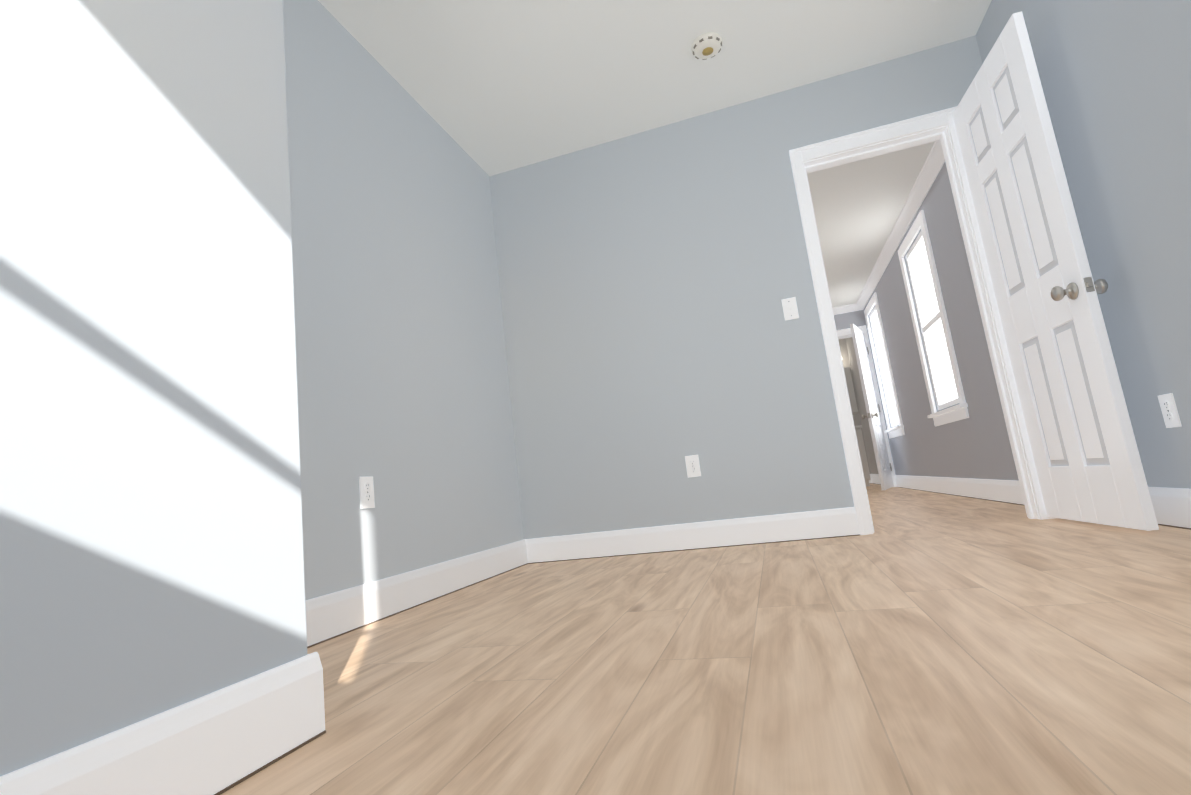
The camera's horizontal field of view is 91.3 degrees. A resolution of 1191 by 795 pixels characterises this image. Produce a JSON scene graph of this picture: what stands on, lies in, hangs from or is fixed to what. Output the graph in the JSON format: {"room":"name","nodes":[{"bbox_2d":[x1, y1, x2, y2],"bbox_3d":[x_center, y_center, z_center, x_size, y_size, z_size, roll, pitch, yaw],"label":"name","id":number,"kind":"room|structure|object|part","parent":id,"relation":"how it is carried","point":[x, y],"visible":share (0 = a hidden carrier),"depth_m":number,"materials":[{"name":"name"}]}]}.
{"room":"empty bedroom","nodes":[
{"label":"empty bedroom","id":0,"kind":"room"},
{"bbox_2d":[0,0,306,776],"bbox_3d":[-1.163,-0.665,0.555,0.600,2.484,1.580,-9,-9,16],"label":"wall","id":1,"kind":"structure","parent":0,"point":[151,547],"depth_m":0.85,"materials":[{"name":"grey paint"}]},
{"bbox_2d":[0,652,325,794],"bbox_3d":[-0.713,0.445,0.351,0.018,0.138,1.476,-9,-9,16],"label":"baseboard","id":2,"kind":"structure","parent":1,"relation":"attached to","point":[221,741],"depth_m":0.83,"materials":[{"name":"white paint"}]},
{"bbox_2d":[283,0,523,599],"bbox_3d":[-1.151,-0.467,1.799,0.120,2.484,3.994,-9,-9,16],"label":"wall","id":3,"kind":"structure","parent":0,"point":[404,396],"depth_m":2.46,"materials":[{"name":"grey paint"}]},
{"bbox_2d":[359,477,374,508],"bbox_3d":[-0.846,0.351,2.155,0.008,0.116,0.072,-9,-9,16],"label":"electrical outlet","id":4,"kind":"object","parent":3,"relation":"attached to","point":[366,487],"visible":1,"depth_m":2.15,"materials":[{"name":"white plastic"}]},
{"bbox_2d":[305,539,527,647],"bbox_3d":[-0.735,0.758,2.289,0.018,0.138,2.294,-9,-9,16],"label":"baseboard","id":5,"kind":"structure","parent":3,"relation":"attached to","point":[335,614],"depth_m":2.23,"materials":[{"name":"white paint"}]},
{"bbox_2d":[318,0,991,175],"bbox_3d":[0.060,-1.997,1.582,3.018,0.266,3.934,-9,-9,16],"label":"ceiling","id":6,"kind":"structure","parent":0,"point":[492,87],"depth_m":2.87,"materials":[{"name":"white paint"}]},
{"bbox_2d":[691,32,722,59],"bbox_3d":[0.543,-1.698,2.827,0.152,0.042,0.152,-9,-9,16],"label":"smoke detector","id":7,"kind":"object","parent":6,"relation":"attached to","point":[704,46],"visible":1,"depth_m":2.80,"materials":[{"name":"white plastic"}]},
{"bbox_2d":[221,483,1190,794],"bbox_3d":[1.292,0.948,4.161,3.018,0.120,10.240,-9,-9,16],"label":"floor","id":8,"kind":"structure","parent":0,"point":[925,643],"depth_m":1.08,"materials":[{"name":"brown wood"}]},
{"bbox_2d":[855,425,870,486],"bbox_3d":[3.441,0.749,8.017,0.470,0.980,0.490,-9,-9,16],"label":"bathroom vanity","id":9,"kind":"object","parent":8,"relation":"on","point":[864,462],"visible":0.15,"depth_m":7.74,"materials":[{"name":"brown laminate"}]},
{"bbox_2d":[490,35,982,538],"bbox_3d":[0.792,-0.468,3.241,2.778,2.484,0.120,-9,-9,16],"label":"wall","id":10,"kind":"structure","parent":0,"point":[650,280],"depth_m":3.27,"materials":[{"name":"grey paint"}]},
{"bbox_2d":[525,507,859,563],"bbox_3d":[0.443,0.752,3.126,1.796,0.138,0.018,-9,-9,16],"label":"baseboard","id":11,"kind":"structure","parent":10,"relation":"attached to","point":[819,524],"depth_m":3.09,"materials":[{"name":"white paint"}]},
{"bbox_2d":[685,455,700,477],"bbox_3d":[0.527,0.372,3.151,0.072,0.116,0.008,-9,-9,16],"label":"electrical outlet","id":12,"kind":"object","parent":10,"relation":"attached to","point":[692,465],"visible":1,"depth_m":3.15,"materials":[{"name":"white plastic"}]},
{"bbox_2d":[781,297,798,320],"bbox_3d":[1.035,-0.473,3.093,0.072,0.116,0.020,-9,-9,16],"label":"light switch","id":13,"kind":"object","parent":10,"relation":"attached to","point":[790,309],"visible":1,"depth_m":3.10,"materials":[{"name":"white plastic"}]},
{"bbox_2d":[789,106,1054,534],"bbox_3d":[1.604,-0.394,2.981,0.847,2.068,0.168,-9,-9,16],"label":"door frame","id":14,"kind":"structure","parent":10,"relation":"attached to","point":[891,131],"depth_m":2.96,"materials":[{"name":"white paint"}]},
{"bbox_3d":[1.625,-0.385,3.049,0.847,2.068,0.024,-9,-9,16],"label":"hall door trim","id":15,"kind":"part","parent":14,"relation":"part of","materials":[{"name":"white wood"}]},
{"bbox_2d":[953,11,1158,530],"bbox_3d":[1.864,-0.493,2.463,0.175,2.015,0.683,-9,-9,13],"label":"door","id":16,"kind":"structure","parent":14,"relation":"attached to","point":[1081,436],"depth_m":2.36,"materials":[{"name":"white paint"}]},
{"bbox_3d":[1.810,-0.406,2.166,0.175,0.066,0.108,-9,-9,13],"label":"knob","id":17,"kind":"part","parent":16,"relation":"part of","materials":[{"name":"grey metal"}]},
{"bbox_2d":[838,338,870,473],"bbox_3d":[2.626,0.288,9.163,2.778,2.434,0.120,-9,-9,16],"label":"wall","id":18,"kind":"structure","parent":0,"point":[846,363],"depth_m":8.80,"materials":[{"name":"grey paint"}]},
{"bbox_2d":[843,367,857,413],"bbox_3d":[3.738,-0.098,8.710,0.220,0.690,0.171,-9,-9,16],"label":"upper cabinet","id":19,"kind":"object","parent":18,"relation":"attached to","point":[850,388],"visible":0.4,"depth_m":8.61,"materials":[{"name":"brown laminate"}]},
{"bbox_2d":[834,310,895,474],"bbox_3d":[2.083,0.072,7.408,2.778,2.434,0.120,-9,-9,16],"label":"wall","id":20,"kind":"structure","parent":0,"point":[846,320],"depth_m":7.14,"materials":[{"name":"grey paint"}]},
{"bbox_2d":[832,304,861,314],"bbox_3d":[1.941,-0.896,7.468,2.778,0.075,0.075,-9,-9,16],"label":"crown molding","id":21,"kind":"structure","parent":20,"relation":"attached to","point":[846,309],"depth_m":7.14,"materials":[{"name":"white paint"}]},
{"bbox_2d":[836,325,896,486],"bbox_3d":[2.931,0.169,7.121,1.026,1.955,0.144,-9,-9,16],"label":"door frame","id":22,"kind":"structure","parent":20,"relation":"attached to","point":[846,332],"depth_m":6.97,"materials":[{"name":"white paint"}]},
{"bbox_2d":[807,141,934,307],"bbox_3d":[1.573,-1.298,6.425,3.018,0.470,6.306,-9,-9,16],"label":"ceiling","id":23,"kind":"structure","parent":0,"point":[858,205],"depth_m":4.42,"materials":[{"name":"white paint"}]},
{"bbox_2d":[845,0,1190,488],"bbox_3d":[2.515,-0.556,3.969,0.120,2.484,10.240,-9,-9,16],"label":"wall","id":24,"kind":"structure","parent":0,"point":[1115,77],"depth_m":2.16,"materials":[{"name":"grey paint"}]},
{"bbox_2d":[850,323,893,490],"bbox_3d":[3.150,0.107,6.620,0.175,1.845,0.730,-13,-11,33],"label":"door","id":25,"kind":"structure","parent":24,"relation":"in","point":[873,416],"depth_m":6.48,"materials":[{"name":"paint"}]},
{"bbox_3d":[2.990,0.199,6.345,0.175,0.066,0.108,-13,-11,33],"label":"knob","id":26,"kind":"part","parent":25,"relation":"part of","materials":[{"name":"grey metal"}]},
{"bbox_3d":[3.359,0.121,6.894,0.013,1.503,0.041,-13,-11,33],"label":"door hinge","id":27,"kind":"part","parent":25,"relation":"part of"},
{"bbox_2d":[871,474,880,484],"bbox_3d":[3.799,1.089,7.727,0.018,0.138,1.730,-9,-9,16],"label":"baseboard","id":28,"kind":"structure","parent":24,"relation":"attached to","point":[875,479],"depth_m":8.15,"materials":[{"name":"white paint"}]},
{"bbox_2d":[864,292,904,438],"bbox_3d":[3.220,-0.328,6.495,0.105,1.545,0.810,-9,-9,16],"label":"window","id":29,"kind":"structure","parent":24,"relation":"in","point":[886,371],"depth_m":6.64,"materials":[{"name":"glass"}]},
{"bbox_2d":[856,140,944,309],"bbox_3d":[2.608,-1.354,5.106,0.075,0.075,4.276,-9,-9,16],"label":"crown molding","id":30,"kind":"structure","parent":24,"relation":"attached to","point":[931,168],"depth_m":4.54,"materials":[{"name":"white paint"}]},
{"bbox_2d":[898,210,968,425],"bbox_3d":[2.617,-0.569,4.540,0.105,1.545,0.890,-9,-9,16],"label":"window","id":31,"kind":"structure","parent":24,"relation":"in","point":[936,336],"depth_m":4.61,"materials":[{"name":"glass"}]},
{"bbox_2d":[895,475,1024,505],"bbox_3d":[2.883,0.723,4.764,0.018,0.138,4.276,-9,-9,16],"label":"baseboard","id":32,"kind":"structure","parent":24,"relation":"attached to","point":[1006,491],"depth_m":4.21,"materials":[{"name":"white paint"}]},
{"bbox_2d":[1148,487,1190,529],"bbox_3d":[1.671,0.239,0.840,0.018,0.138,3.754,-9,-9,16],"label":"baseboard","id":33,"kind":"structure","parent":24,"relation":"attached to","point":[1172,507],"depth_m":2.06,"materials":[{"name":"white paint"}]},
{"bbox_2d":[1158,393,1181,427],"bbox_3d":[1.982,0.046,2.011,0.008,0.116,0.072,-9,-9,16],"label":"electrical outlet","id":34,"kind":"object","parent":24,"relation":"attached to","point":[1169,410],"visible":1,"depth_m":2.00,"materials":[{"name":"white plastic"}]}
]}

